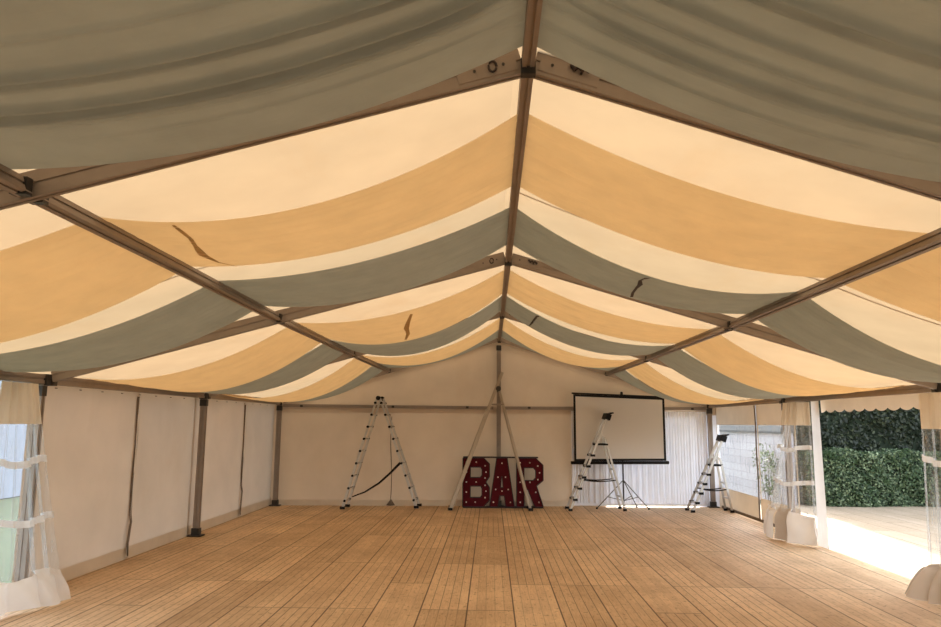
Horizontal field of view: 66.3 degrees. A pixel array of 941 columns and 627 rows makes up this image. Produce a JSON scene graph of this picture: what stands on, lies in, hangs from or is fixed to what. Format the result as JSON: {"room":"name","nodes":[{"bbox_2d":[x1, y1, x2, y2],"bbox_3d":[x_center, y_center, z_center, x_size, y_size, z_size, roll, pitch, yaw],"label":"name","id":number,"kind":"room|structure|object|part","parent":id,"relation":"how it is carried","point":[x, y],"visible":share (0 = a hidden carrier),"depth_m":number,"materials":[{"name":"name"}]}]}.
{"room":"event tent interior","nodes":[
{"label":"event tent interior","id":0,"kind":"room"},
{"bbox_2d":[12,373,274,581],"bbox_3d":[-4.698,2.506,12.159,0.048,2.400,9.029,0,-9,2],"label":"wall","id":1,"kind":"structure","parent":0,"point":[88,438],"depth_m":10.05,"materials":[{"name":"white fabric"}]},
{"bbox_2d":[126,397,139,555],"bbox_3d":[-4.693,2.251,10.028,0.052,2.177,0.145,4,-9,-23],"label":"trim","id":2,"kind":"structure","parent":1,"relation":"attached to","point":[138,398],"depth_m":10.02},
{"bbox_2d":[61,498,270,580],"bbox_3d":[-4.676,3.611,11.991,0.006,0.155,9.030,0,-9,2],"label":"baseboard","id":3,"kind":"structure","parent":1,"relation":"attached to","point":[79,569],"depth_m":10.51,"materials":[{"name":"beige fabric"}]},
{"bbox_2d":[239,405,245,514],"bbox_3d":[-4.567,2.929,14.475,0.052,2.177,0.145,4,-9,-23],"label":"trim","id":4,"kind":"structure","parent":1,"relation":"attached to","point":[245,405],"depth_m":14.47,"materials":[{"name":"brown fabric"}]},
{"bbox_2d":[0,505,940,626],"bbox_3d":[0.279,2.804,5.707,10.400,0.060,22.733,0,-9,2],"label":"floor","id":5,"kind":"structure","parent":0,"point":[283,565],"depth_m":8.87,"materials":[{"name":"brown wood"}]},
{"bbox_2d":[14,384,47,581],"bbox_3d":[-4.665,1.885,7.621,0.230,2.261,0.190,0,-9,2],"label":"post","id":6,"kind":"object","parent":5,"relation":"on","point":[34,442],"visible":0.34,"depth_m":7.59,"materials":[{"name":"metal"}]},
{"bbox_2d":[0,370,51,384],"bbox_3d":[-4.706,0.398,5.715,0.120,0.120,4.370,0,-9,2],"label":"beam","id":7,"kind":"structure","parent":6,"relation":"on","point":[24,377],"depth_m":7.49,"materials":[{"name":"metal"}]},
{"bbox_2d":[0,381,70,615],"bbox_3d":[-4.497,1.813,7.137,0.227,2.247,1.362,-2,-9,17],"label":"curtain","id":8,"kind":"object","parent":7,"relation":"hanging from","point":[19,402],"visible":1,"depth_m":7.23,"materials":[{"name":"white fabric"}]},
{"bbox_3d":[-4.512,1.856,7.115,0.164,1.510,1.135,-2,-9,16],"label":"clear panel","id":9,"kind":"part","parent":8,"relation":"part of","materials":[{"name":"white plastic"}]},
{"bbox_2d":[0,49,520,209],"bbox_3d":[-2.217,-0.668,3.713,5.011,1.579,0.096,1,-9,-2],"label":"rafter","id":10,"kind":"object","parent":7,"relation":"attached to","point":[48,182],"visible":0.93,"depth_m":3.77,"materials":[{"name":"metal"}]},
{"bbox_2d":[0,164,32,196],"bbox_3d":[-2.332,-0.964,1.526,0.089,0.096,4.340,0,-9,2],"label":"purlin","id":11,"kind":"object","parent":10,"relation":"attached to","point":[16,184],"visible":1,"depth_m":3.56,"materials":[{"name":"metal"}]},
{"bbox_2d":[29,195,281,322],"bbox_3d":[-2.208,-0.285,5.892,0.089,0.123,4.341,0,-9,2],"label":"purlin","id":12,"kind":"object","parent":10,"relation":"attached to","point":[60,206],"visible":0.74,"depth_m":4.86,"materials":[{"name":"metal"}]},
{"bbox_3d":[0.085,-1.302,3.881,0.348,0.198,0.074,1,-9,-2],"label":"apex plate","id":13,"kind":"part","parent":10,"relation":"part of","materials":[{"name":"metal"}]},
{"bbox_2d":[521,0,542,77],"bbox_3d":[0.246,-1.652,1.708,0.078,0.135,4.345,0,-9,2],"label":"ridge beam","id":14,"kind":"structure","parent":10,"relation":"attached to","point":[533,7],"depth_m":3.52,"materials":[{"name":"metal"}]},
{"bbox_2d":[0,0,940,181],"bbox_3d":[0.195,-0.856,2.437,10.191,1.495,2.366,1,-9,-2],"label":"lining","id":15,"kind":"object","parent":14,"relation":"hanging from","point":[857,83],"visible":1,"depth_m":3.00,"materials":[{"name":"grey fabric"}]},
{"bbox_2d":[51,252,504,381],"bbox_3d":[-2.094,0.025,8.077,5.010,1.524,0.096,1,-9,-2],"label":"rafter","id":16,"kind":"object","parent":7,"relation":"attached to","point":[495,260],"visible":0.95,"depth_m":8.04,"materials":[{"name":"metal"}]},
{"bbox_2d":[280,320,354,356],"bbox_3d":[-2.085,0.385,10.259,0.089,0.113,4.340,0,-9,2],"label":"purlin","id":17,"kind":"object","parent":16,"relation":"attached to","point":[292,325],"visible":0.81,"depth_m":9.72,"materials":[{"name":"metal"}]},
{"bbox_3d":[0.207,-0.584,8.241,0.347,0.195,0.074,1,-9,-2],"label":"apex plate","id":18,"kind":"part","parent":16,"relation":"part of","materials":[{"name":"metal"}]},
{"bbox_2d":[505,78,532,265],"bbox_3d":[0.370,-0.959,6.072,0.078,0.189,4.346,0,-9,2],"label":"ridge beam","id":19,"kind":"structure","parent":16,"relation":"attached to","point":[525,84],"depth_m":5.03,"materials":[{"name":"metal"}]},
{"bbox_2d":[0,208,940,382],"bbox_3d":[0.322,-0.127,6.917,10.130,1.489,1.288,1,-9,-2],"label":"lining","id":20,"kind":"object","parent":19,"relation":"hanging from","point":[202,312],"visible":0.95,"depth_m":6.82,"materials":[{"name":"grey fabric"}]},
{"bbox_2d":[0,114,940,342],"bbox_3d":[0.270,-0.452,5.070,10.134,1.451,1.358,1,-9,-2],"label":"lining","id":21,"kind":"object","parent":19,"relation":"hanging from","point":[70,274],"visible":0.96,"depth_m":5.02,"materials":[{"name":"fabric"}]},
{"bbox_2d":[187,399,208,536],"bbox_3d":[-4.539,2.566,12.088,0.230,2.261,0.190,0,-9,2],"label":"post","id":22,"kind":"object","parent":5,"relation":"on","point":[196,530],"visible":0.99,"depth_m":12.05,"materials":[{"name":"metal"}]},
{"bbox_2d":[47,376,207,398],"bbox_3d":[-4.583,1.063,10.082,0.120,0.120,4.370,0,-9,2],"label":"beam","id":23,"kind":"structure","parent":22,"relation":"on","point":[72,382],"depth_m":9.32,"materials":[{"name":"metal"}]},
{"bbox_2d":[208,312,499,396],"bbox_3d":[-1.971,0.673,12.451,5.011,1.559,0.089,1,-9,-2],"label":"rafter","id":24,"kind":"object","parent":23,"relation":"attached to","point":[342,357],"visible":0.22,"depth_m":12.41,"materials":[{"name":"metal"}]},
{"bbox_2d":[354,355,390,372],"bbox_3d":[-1.961,1.026,14.630,0.089,0.128,4.341,0,-9,2],"label":"purlin","id":25,"kind":"object","parent":24,"relation":"attached to","point":[360,358],"visible":0.8,"depth_m":14.41,"materials":[{"name":"metal"}]},
{"bbox_2d":[500,265,510,318],"bbox_3d":[0.493,-0.300,10.441,0.078,0.135,4.345,0,-9,2],"label":"ridge beam","id":26,"kind":"structure","parent":24,"relation":"attached to","point":[506,268],"depth_m":9.89,"materials":[{"name":"metal"}]},
{"bbox_2d":[79,270,904,395],"bbox_3d":[0.398,0.297,9.623,10.154,1.503,1.707,1,-9,-2],"label":"lining","id":27,"kind":"object","parent":26,"relation":"hanging from","point":[286,346],"visible":0.98,"depth_m":9.51,"materials":[{"name":"fabric"}]},
{"bbox_2d":[201,296,796,398],"bbox_3d":[0.448,0.546,11.395,10.142,1.487,1.508,1,-9,-2],"label":"lining","id":28,"kind":"object","parent":26,"relation":"hanging from","point":[686,365],"visible":0.84,"depth_m":11.36,"materials":[{"name":"grey fabric"}]},
{"bbox_2d":[191,528,200,534],"bbox_3d":[-4.546,3.610,11.929,0.130,0.110,0.100,0,-9,2],"label":"socket","id":29,"kind":"object","parent":22,"relation":"attached to","point":[194,531],"depth_m":11.88,"materials":[{"name":"metal"}]},
{"bbox_3d":[-4.547,3.673,11.919,0.230,0.020,0.190,0,-9,2],"label":"plate","id":30,"kind":"part","parent":22,"relation":"part of","materials":[{"name":"metal"}]},
{"bbox_2d":[208,394,281,404],"bbox_3d":[-4.459,1.729,14.450,0.120,0.120,4.370,0,-9,2],"label":"beam","id":31,"kind":"structure","parent":22,"relation":"on","point":[219,396],"depth_m":13.73,"materials":[{"name":"metal"}]},
{"bbox_2d":[283,338,497,403],"bbox_3d":[-1.847,1.307,16.824,5.012,1.624,0.089,1,-9,-2],"label":"rafter","id":32,"kind":"object","parent":31,"relation":"attached to","point":[496,339],"visible":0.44,"depth_m":16.80,"materials":[{"name":"metal"}]},
{"bbox_2d":[498,319,503,342],"bbox_3d":[0.617,0.315,14.816,0.078,0.164,4.346,0,-9,2],"label":"ridge beam","id":33,"kind":"structure","parent":32,"relation":"attached to","point":[501,320],"depth_m":14.68,"materials":[{"name":"metal"}]},
{"bbox_2d":[256,330,697,403],"bbox_3d":[0.572,1.187,15.766,10.142,1.563,1.508,1,-9,-2],"label":"lining","id":34,"kind":"object","parent":33,"relation":"hanging from","point":[372,371],"visible":0.62,"depth_m":15.83,"materials":[{"name":"grey fabric"}]},
{"bbox_2d":[223,318,762,404],"bbox_3d":[0.522,0.947,13.998,10.164,1.575,1.897,1,-9,-2],"label":"lining","id":35,"kind":"object","parent":33,"relation":"hanging from","point":[354,368],"visible":0.97,"depth_m":13.89,"materials":[{"name":"fabric"}]},
{"bbox_2d":[269,405,282,505],"bbox_3d":[-4.416,3.231,16.456,0.230,2.261,0.190,0,-9,2],"label":"post","id":36,"kind":"object","parent":5,"relation":"on","point":[275,502],"visible":1,"depth_m":16.42,"materials":[{"name":"metal"}]},
{"bbox_2d":[271,500,278,504],"bbox_3d":[-4.423,4.276,16.297,0.130,0.110,0.100,0,-9,2],"label":"socket","id":37,"kind":"object","parent":36,"relation":"attached to","point":[274,502],"depth_m":16.25,"materials":[{"name":"metal"}]},
{"bbox_2d":[283,404,492,408],"bbox_3d":[-1.908,2.169,16.760,4.878,0.090,0.063,1,-9,-2],"label":"rail","id":38,"kind":"object","parent":36,"relation":"attached to","point":[284,405],"visible":1,"depth_m":16.75,"materials":[{"name":"metal"}]},
{"bbox_2d":[340,396,421,508],"bbox_3d":[-1.959,3.078,16.102,1.813,2.445,0.575,2,-9,-9],"label":"ladder","id":39,"kind":"object","parent":5,"relation":"on","point":[379,398],"visible":1,"depth_m":16.04,"materials":[{"name":"metal"}]},
{"bbox_3d":[-2.560,3.490,15.721,0.482,1.492,0.046,3,-9,-17],"label":"rail","id":40,"kind":"part","parent":39,"relation":"part of","materials":[{"name":"metal"}]},
{"bbox_3d":[-2.518,3.553,16.134,0.482,1.492,0.046,3,-9,-17],"label":"rail","id":41,"kind":"part","parent":39,"relation":"part of","materials":[{"name":"metal"}]},
{"bbox_3d":[-2.341,2.929,16.259,0.591,2.024,0.212,0,-9,2],"label":"rail","id":42,"kind":"part","parent":39,"relation":"part of","materials":[{"name":"metal"}]},
{"bbox_3d":[-2.378,2.874,15.894,0.625,2.024,0.037,3,-9,-17],"label":"rail","id":43,"kind":"part","parent":39,"relation":"part of","materials":[{"name":"metal"}]},
{"bbox_3d":[-1.673,2.896,16.005,0.767,2.026,0.030,1,-9,-3],"label":"rail","id":44,"kind":"part","parent":39,"relation":"part of","materials":[{"name":"metal"}]},
{"bbox_3d":[-1.638,2.948,16.349,0.767,2.026,0.030,1,-9,-3],"label":"rail","id":45,"kind":"part","parent":39,"relation":"part of","materials":[{"name":"metal"}]},
{"bbox_3d":[-1.450,3.525,15.897,0.586,1.495,0.037,1,-9,-3],"label":"rail","id":46,"kind":"part","parent":39,"relation":"part of","materials":[{"name":"metal"}]},
{"bbox_3d":[-1.411,3.585,16.290,0.586,1.495,0.037,1,-9,-3],"label":"rail","id":47,"kind":"part","parent":39,"relation":"part of","materials":[{"name":"metal"}]},
{"bbox_2d":[387,499,394,505],"bbox_3d":[-1.821,4.300,16.404,0.187,0.150,0.082,4,-9,-23],"label":"trim","id":48,"kind":"structure","parent":5,"relation":"on","point":[390,503],"depth_m":16.40,"materials":[{"name":"metal"}]},
{"bbox_2d":[448,372,532,510],"bbox_3d":[0.446,2.809,16.055,1.850,3.017,0.666,0,-9,2],"label":"ladder","id":49,"kind":"object","parent":5,"relation":"on","point":[497,388],"visible":1,"depth_m":15.86,"materials":[{"name":"metal"}]},
{"bbox_3d":[-0.021,3.186,15.780,0.897,2.184,0.190,0,-9,2],"label":"rail","id":50,"kind":"part","parent":49,"relation":"part of","materials":[{"name":"metal"}]},
{"bbox_3d":[0.245,2.520,15.959,0.992,2.475,0.200,0,-9,2],"label":"rail","id":51,"kind":"part","parent":49,"relation":"part of","materials":[{"name":"metal"}]},
{"bbox_3d":[0.903,2.691,15.937,0.605,2.137,0.031,-1,-9,11],"label":"rail","id":52,"kind":"part","parent":49,"relation":"part of","materials":[{"name":"metal"}]},
{"bbox_3d":[0.905,2.744,16.283,0.605,2.137,0.031,-1,-9,11],"label":"rail","id":53,"kind":"part","parent":49,"relation":"part of","materials":[{"name":"metal"}]},
{"bbox_3d":[1.038,3.269,16.200,0.617,2.141,0.039,-1,-9,11],"label":"rail","id":54,"kind":"part","parent":49,"relation":"part of","materials":[{"name":"metal"}]},
{"bbox_3d":[1.037,3.209,15.805,0.617,2.141,0.039,-1,-9,11],"label":"rail","id":55,"kind":"part","parent":49,"relation":"part of","materials":[{"name":"metal"}]},
{"bbox_2d":[496,345,503,505],"bbox_3d":[0.656,2.578,16.724,0.230,3.704,0.190,0,-9,2],"label":"post","id":56,"kind":"object","parent":5,"relation":"on","point":[498,347],"visible":0.68,"depth_m":16.74,"materials":[{"name":"metal"}]},
{"bbox_2d":[462,456,543,507],"bbox_3d":[0.732,3.816,16.296,1.835,1.130,0.199,1,-9,-2],"label":"sign","id":57,"kind":"object","parent":5,"relation":"on","point":[501,472],"visible":0.93,"depth_m":16.21,"materials":[{"name":"red paint"}]},
{"bbox_3d":[0.685,3.275,16.397,1.703,0.030,0.160,1,-9,-2],"label":"rail","id":58,"kind":"part","parent":57,"relation":"part of","materials":[{"name":"metal"}]},
{"bbox_3d":[0.732,4.363,16.233,1.813,0.030,0.160,1,-9,-2],"label":"rail","id":59,"kind":"part","parent":57,"relation":"part of","materials":[{"name":"metal"}]},
{"bbox_2d":[565,412,626,510],"bbox_3d":[2.774,3.286,16.093,1.280,2.144,0.490,1,-9,-2],"label":"stepladder","id":60,"kind":"object","parent":5,"relation":"on","point":[606,416],"visible":1,"depth_m":16.07,"materials":[{"name":"metal"}]},
{"bbox_3d":[2.604,3.354,16.262,0.922,2.022,0.033,0,-9,2],"label":"rail","id":61,"kind":"part","parent":60,"relation":"part of","materials":[{"name":"metal"}]},
{"bbox_3d":[2.619,3.298,15.897,0.922,2.022,0.033,1,-9,-7],"label":"rail","id":62,"kind":"part","parent":60,"relation":"part of","materials":[{"name":"metal"}]},
{"bbox_2d":[602,412,613,420],"bbox_3d":[3.097,2.322,16.253,0.204,0.186,0.360,1,-9,-2],"label":"tray","id":63,"kind":"object","parent":60,"relation":"on","point":[606,416],"depth_m":16.10,"materials":[{"name":"black plastic"}]},
{"bbox_3d":[3.173,3.598,16.250,0.440,1.532,0.031,2,-9,-12],"label":"leg","id":64,"kind":"part","parent":60,"relation":"part of","materials":[{"name":"metal"}]},
{"bbox_3d":[3.189,3.543,15.884,0.440,1.532,0.031,-1,-9,8],"label":"leg","id":65,"kind":"part","parent":60,"relation":"part of","materials":[{"name":"metal"}]},
{"bbox_2d":[571,392,668,509],"bbox_3d":[3.408,3.105,16.460,2.244,2.630,0.475,0,-9,2],"label":"projector screen","id":66,"kind":"object","parent":5,"relation":"on","point":[635,432],"visible":0.93,"depth_m":16.52,"materials":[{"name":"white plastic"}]},
{"bbox_3d":[3.729,4.075,16.233,0.515,0.613,0.310,0,-9,2],"label":"leg","id":67,"kind":"part","parent":66,"relation":"part of","materials":[{"name":"metal"}]},
{"bbox_2d":[685,434,733,512],"bbox_3d":[5.239,3.507,15.899,0.940,1.684,0.430,1,-9,-2],"label":"stepladder","id":68,"kind":"object","parent":5,"relation":"on","point":[722,438],"visible":1,"depth_m":15.87,"materials":[{"name":"metal"}]},
{"bbox_3d":[5.181,3.571,16.044,0.802,1.564,0.034,0,-9,4],"label":"rail","id":69,"kind":"part","parent":68,"relation":"part of","materials":[{"name":"metal"}]},
{"bbox_3d":[5.191,3.525,15.738,0.802,1.564,0.034,1,-9,-7],"label":"rail","id":70,"kind":"part","parent":68,"relation":"part of","materials":[{"name":"metal"}]},
{"bbox_3d":[5.574,3.798,16.023,0.243,1.099,0.037,4,-9,-23],"label":"leg","id":71,"kind":"part","parent":68,"relation":"part of","materials":[{"name":"metal"}]},
{"bbox_2d":[716,434,728,441],"bbox_3d":[5.610,2.770,16.023,0.204,0.186,0.300,1,-9,-2],"label":"tray","id":72,"kind":"object","parent":68,"relation":"on","point":[720,438],"depth_m":15.90,"materials":[{"name":"black plastic"}]},
{"bbox_3d":[5.583,3.752,15.716,0.243,1.099,0.037,-3,-9,19],"label":"leg","id":73,"kind":"part","parent":68,"relation":"part of","materials":[{"name":"metal"}]},
{"bbox_2d":[706,409,719,507],"bbox_3d":[5.596,3.343,16.733,0.230,2.261,0.190,0,-9,2],"label":"post","id":74,"kind":"object","parent":5,"relation":"on","point":[713,504],"visible":0.84,"depth_m":16.71,"materials":[{"name":"metal"}]},
{"bbox_2d":[710,501,716,506],"bbox_3d":[5.589,4.388,16.574,0.130,0.110,0.100,0,-9,2],"label":"socket","id":75,"kind":"object","parent":74,"relation":"attached to","point":[712,503],"depth_m":16.53,"materials":[{"name":"metal"}]},
{"bbox_2d":[722,506,774,526],"bbox_3d":[5.707,4.102,14.388,0.030,0.050,4.220,0,-9,2],"label":"trim","id":76,"kind":"structure","parent":5,"relation":"on","point":[729,509],"depth_m":14.83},
{"bbox_2d":[753,402,800,523],"bbox_3d":[5.692,2.769,13.410,0.063,2.400,1.883,0,-9,2],"label":"window","id":77,"kind":"structure","parent":5,"relation":"on","point":[766,414],"depth_m":13.90,"materials":[{"name":"white plastic"}]},
{"bbox_2d":[781,403,795,512],"bbox_3d":[5.473,2.678,12.365,0.230,2.261,0.190,0,-9,2],"label":"post","id":78,"kind":"object","parent":5,"relation":"on","point":[786,428],"visible":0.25,"depth_m":12.35,"materials":[{"name":"metal"}]},
{"bbox_2d":[504,311,781,400],"bbox_3d":[3.001,0.729,12.588,4.872,1.559,0.089,1,-9,-2],"label":"rafter","id":79,"kind":"object","parent":78,"relation":"on","point":[506,315],"visible":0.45,"depth_m":12.56,"materials":[{"name":"metal"}]},
{"bbox_3d":[0.778,0.054,12.626,0.348,0.199,0.074,1,-9,-2],"label":"apex plate","id":80,"kind":"part","parent":79,"relation":"part of","materials":[{"name":"metal"}]},
{"bbox_2d":[645,326,732,360],"bbox_3d":[3.021,0.471,10.396,0.089,0.112,4.340,0,-9,2],"label":"purlin","id":81,"kind":"object","parent":79,"relation":"attached to","point":[716,331],"visible":0.82,"depth_m":9.79,"materials":[{"name":"metal"}]},
{"bbox_2d":[706,399,781,408],"bbox_3d":[5.533,1.841,14.726,0.120,0.120,4.370,0,-9,2],"label":"beam","id":82,"kind":"structure","parent":78,"relation":"on","point":[764,401],"depth_m":14.30,"materials":[{"name":"metal"}]},
{"bbox_2d":[501,337,705,406],"bbox_3d":[3.125,1.362,16.961,4.873,1.623,0.089,1,-9,-2],"label":"rafter","id":83,"kind":"object","parent":82,"relation":"attached to","point":[503,340],"visible":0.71,"depth_m":16.93,"materials":[{"name":"metal"}]},
{"bbox_3d":[0.901,0.658,17.003,0.348,0.202,0.074,1,-9,-2],"label":"apex plate","id":84,"kind":"part","parent":83,"relation":"part of","materials":[{"name":"metal"}]},
{"bbox_2d":[605,359,647,375],"bbox_3d":[3.145,1.113,14.767,0.089,0.126,4.341,0,-9,2],"label":"purlin","id":85,"kind":"object","parent":83,"relation":"attached to","point":[639,361],"visible":0.81,"depth_m":14.42,"materials":[{"name":"metal"}]},
{"bbox_3d":[5.349,2.012,7.997,0.230,2.261,0.190,0,-9,2],"label":"post","id":86,"kind":"object","parent":5,"relation":"on","visible":0},
{"bbox_2d":[782,385,937,402],"bbox_3d":[5.409,1.175,10.358,0.120,0.120,4.370,0,-9,2],"label":"beam","id":87,"kind":"structure","parent":86,"relation":"on","point":[910,389],"depth_m":9.65,"materials":[{"name":"metal"}]},
{"bbox_2d":[763,401,829,548],"bbox_3d":[5.265,2.613,11.991,0.423,2.264,1.687,3,-9,-15],"label":"curtain","id":88,"kind":"object","parent":87,"relation":"hanging from","point":[792,527],"visible":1,"depth_m":11.58,"materials":[{"name":"white fabric"}]},
{"bbox_3d":[5.285,2.579,12.016,0.283,1.410,1.384,2,-9,-10],"label":"clear panel","id":89,"kind":"part","parent":88,"relation":"part of","materials":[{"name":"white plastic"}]},
{"bbox_2d":[820,394,919,412],"bbox_3d":[5.612,1.185,9.934,0.010,0.315,3.471,0,-9,2],"label":"trim","id":90,"kind":"structure","parent":87,"relation":"attached to","point":[908,401],"depth_m":10.06,"materials":[{"name":"beige fabric"}]},
{"bbox_2d":[904,392,940,604],"bbox_3d":[5.031,1.964,7.705,0.460,2.250,1.176,0,-9,2],"label":"curtain","id":91,"kind":"object","parent":87,"relation":"hanging from","point":[925,585],"visible":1,"depth_m":8.01,"materials":[{"name":"beige fabric"}]},
{"bbox_2d":[937,383,940,391],"bbox_3d":[5.286,0.509,5.991,0.120,0.120,4.370,0,-9,2],"label":"beam","id":92,"kind":"structure","parent":86,"relation":"on","point":[939,384],"depth_m":8.12,"materials":[{"name":"metal"}]},
{"bbox_2d":[512,253,937,388],"bbox_3d":[2.878,0.077,8.193,4.871,1.524,0.127,1,-9,-1],"label":"rafter","id":93,"kind":"object","parent":92,"relation":"attached to","point":[752,329],"visible":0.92,"depth_m":8.19,"materials":[{"name":"metal"}]},
{"bbox_3d":[0.654,-0.578,8.253,0.348,0.197,0.074,1,-9,-2],"label":"apex plate","id":94,"kind":"part","parent":93,"relation":"part of","materials":[{"name":"metal"}]},
{"bbox_2d":[727,227,940,329],"bbox_3d":[2.897,-0.200,6.028,0.089,0.122,4.341,0,-9,2],"label":"purlin","id":95,"kind":"object","parent":93,"relation":"attached to","point":[930,241],"visible":1,"depth_m":5.41,"materials":[{"name":"metal"}]},
{"bbox_2d":[532,52,940,201],"bbox_3d":[2.755,-0.616,3.829,4.872,1.579,0.127,1,-9,-1],"label":"rafter","id":96,"kind":"object","parent":92,"relation":"attached to","point":[552,70],"visible":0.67,"depth_m":3.85,"materials":[{"name":"metal"}]},
{"bbox_3d":[0.531,-1.296,3.893,0.348,0.200,0.074,1,-9,-2],"label":"apex plate","id":97,"kind":"part","parent":96,"relation":"part of","materials":[{"name":"metal"}]},
{"bbox_2d":[0,47,940,400],"bbox_3d":[0.303,-0.317,6.258,10.640,1.604,22.897,0,-9,2],"label":"ceiling","id":98,"kind":"structure","parent":0,"point":[325,164],"depth_m":4.83,"materials":[{"name":"beige fabric"}]},
{"bbox_2d":[520,193,940,325],"bbox_3d":[2.898,-0.291,6.051,5.110,1.470,0.024,1,-9,-2],"label":"trim","id":99,"kind":"structure","parent":98,"relation":"attached to","point":[520,193],"depth_m":6.04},
{"bbox_2d":[270,342,721,506],"bbox_3d":[0.630,2.478,16.845,10.477,3.940,0.037,1,-9,-2],"label":"wall","id":100,"kind":"structure","parent":0,"point":[319,451],"depth_m":16.77,"materials":[{"name":"beige fabric"}]},
{"bbox_2d":[390,417,391,498],"bbox_3d":[-1.831,3.384,16.600,0.057,2.001,0.019,0,-9,2],"label":"trim","id":101,"kind":"structure","parent":100,"relation":"attached to","point":[391,417],"depth_m":16.58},
{"bbox_2d":[272,499,569,505],"bbox_3d":[-1.116,4.338,16.491,6.812,0.130,0.010,1,-9,-2],"label":"baseboard","id":102,"kind":"structure","parent":100,"relation":"attached to","point":[281,501],"depth_m":16.47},
{"bbox_2d":[505,406,705,409],"bbox_3d":[3.158,2.225,16.900,4.778,0.090,0.063,1,-9,-2],"label":"rail","id":103,"kind":"object","parent":100,"relation":"attached to","point":[506,407],"visible":0.49,"depth_m":16.85,"materials":[{"name":"metal"}]},
{"bbox_2d":[571,411,709,505],"bbox_3d":[3.935,3.358,16.730,3.185,2.150,0.101,1,-9,-1],"label":"curtain","id":104,"kind":"object","parent":103,"relation":"hanging from","point":[674,483],"visible":0.64,"depth_m":16.68,"materials":[{"name":"white fabric"}]},
{"bbox_2d":[716,405,760,517],"bbox_3d":[5.774,3.104,15.607,0.031,2.400,2.570,0,-9,2],"label":"window","id":105,"kind":"structure","parent":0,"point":[735,415],"depth_m":15.44,"materials":[{"name":"white plastic"}]},
{"label":"outside","id":106,"kind":"structure","parent":0,"visible":0},
{"bbox_2d":[0,496,803,582],"bbox_3d":[0.668,4.940,19.467,120.000,0.001,120.000,0,-9,2],"label":"ground","id":107,"kind":"structure","parent":106,"point":[8,506],"depth_m":11.98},
{"bbox_2d":[0,381,26,498],"bbox_3d":[-14.532,1.641,19.388,6.400,6.250,16.400,0,-9,2],"label":"building","id":108,"kind":"structure","parent":107,"relation":"on","point":[10,434],"depth_m":18.15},
{"bbox_2d":[719,405,796,504],"bbox_3d":[7.723,3.588,19.930,0.370,2.870,5.321,0,-9,2],"label":"shed","id":109,"kind":"object","parent":107,"relation":"on","point":[736,453],"visible":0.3,"depth_m":19.49,"materials":[{"name":"white"}]},
{"bbox_2d":[751,443,781,503],"bbox_3d":[7.365,3.967,17.935,0.286,1.502,1.523,0,-9,2],"label":"climbing plant","id":110,"kind":"object","parent":107,"relation":"on","point":[772,488],"visible":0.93,"depth_m":17.79,"materials":[{"name":"green plant"}]},
{"bbox_2d":[760,505,940,576],"bbox_3d":[10.232,3.398,9.147,9.298,0.056,17.080,0,-9,2],"label":"patio","id":111,"kind":"structure","parent":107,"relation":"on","point":[898,538],"depth_m":12.76,"materials":[{"name":"beige concrete"}]},
{"bbox_2d":[793,400,940,502],"bbox_3d":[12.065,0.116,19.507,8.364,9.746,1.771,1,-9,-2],"label":"hedge","id":112,"kind":"object","parent":107,"relation":"on","point":[900,428],"visible":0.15,"depth_m":18.37,"materials":[{"name":"green plant"}]},
{"bbox_2d":[797,447,940,506],"bbox_3d":[11.077,3.963,17.374,6.174,1.463,0.914,1,-9,-2],"label":"hedge","id":113,"kind":"object","parent":107,"relation":"on","point":[855,478],"visible":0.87,"depth_m":17.10,"materials":[{"name":"green plant"}]}
]}

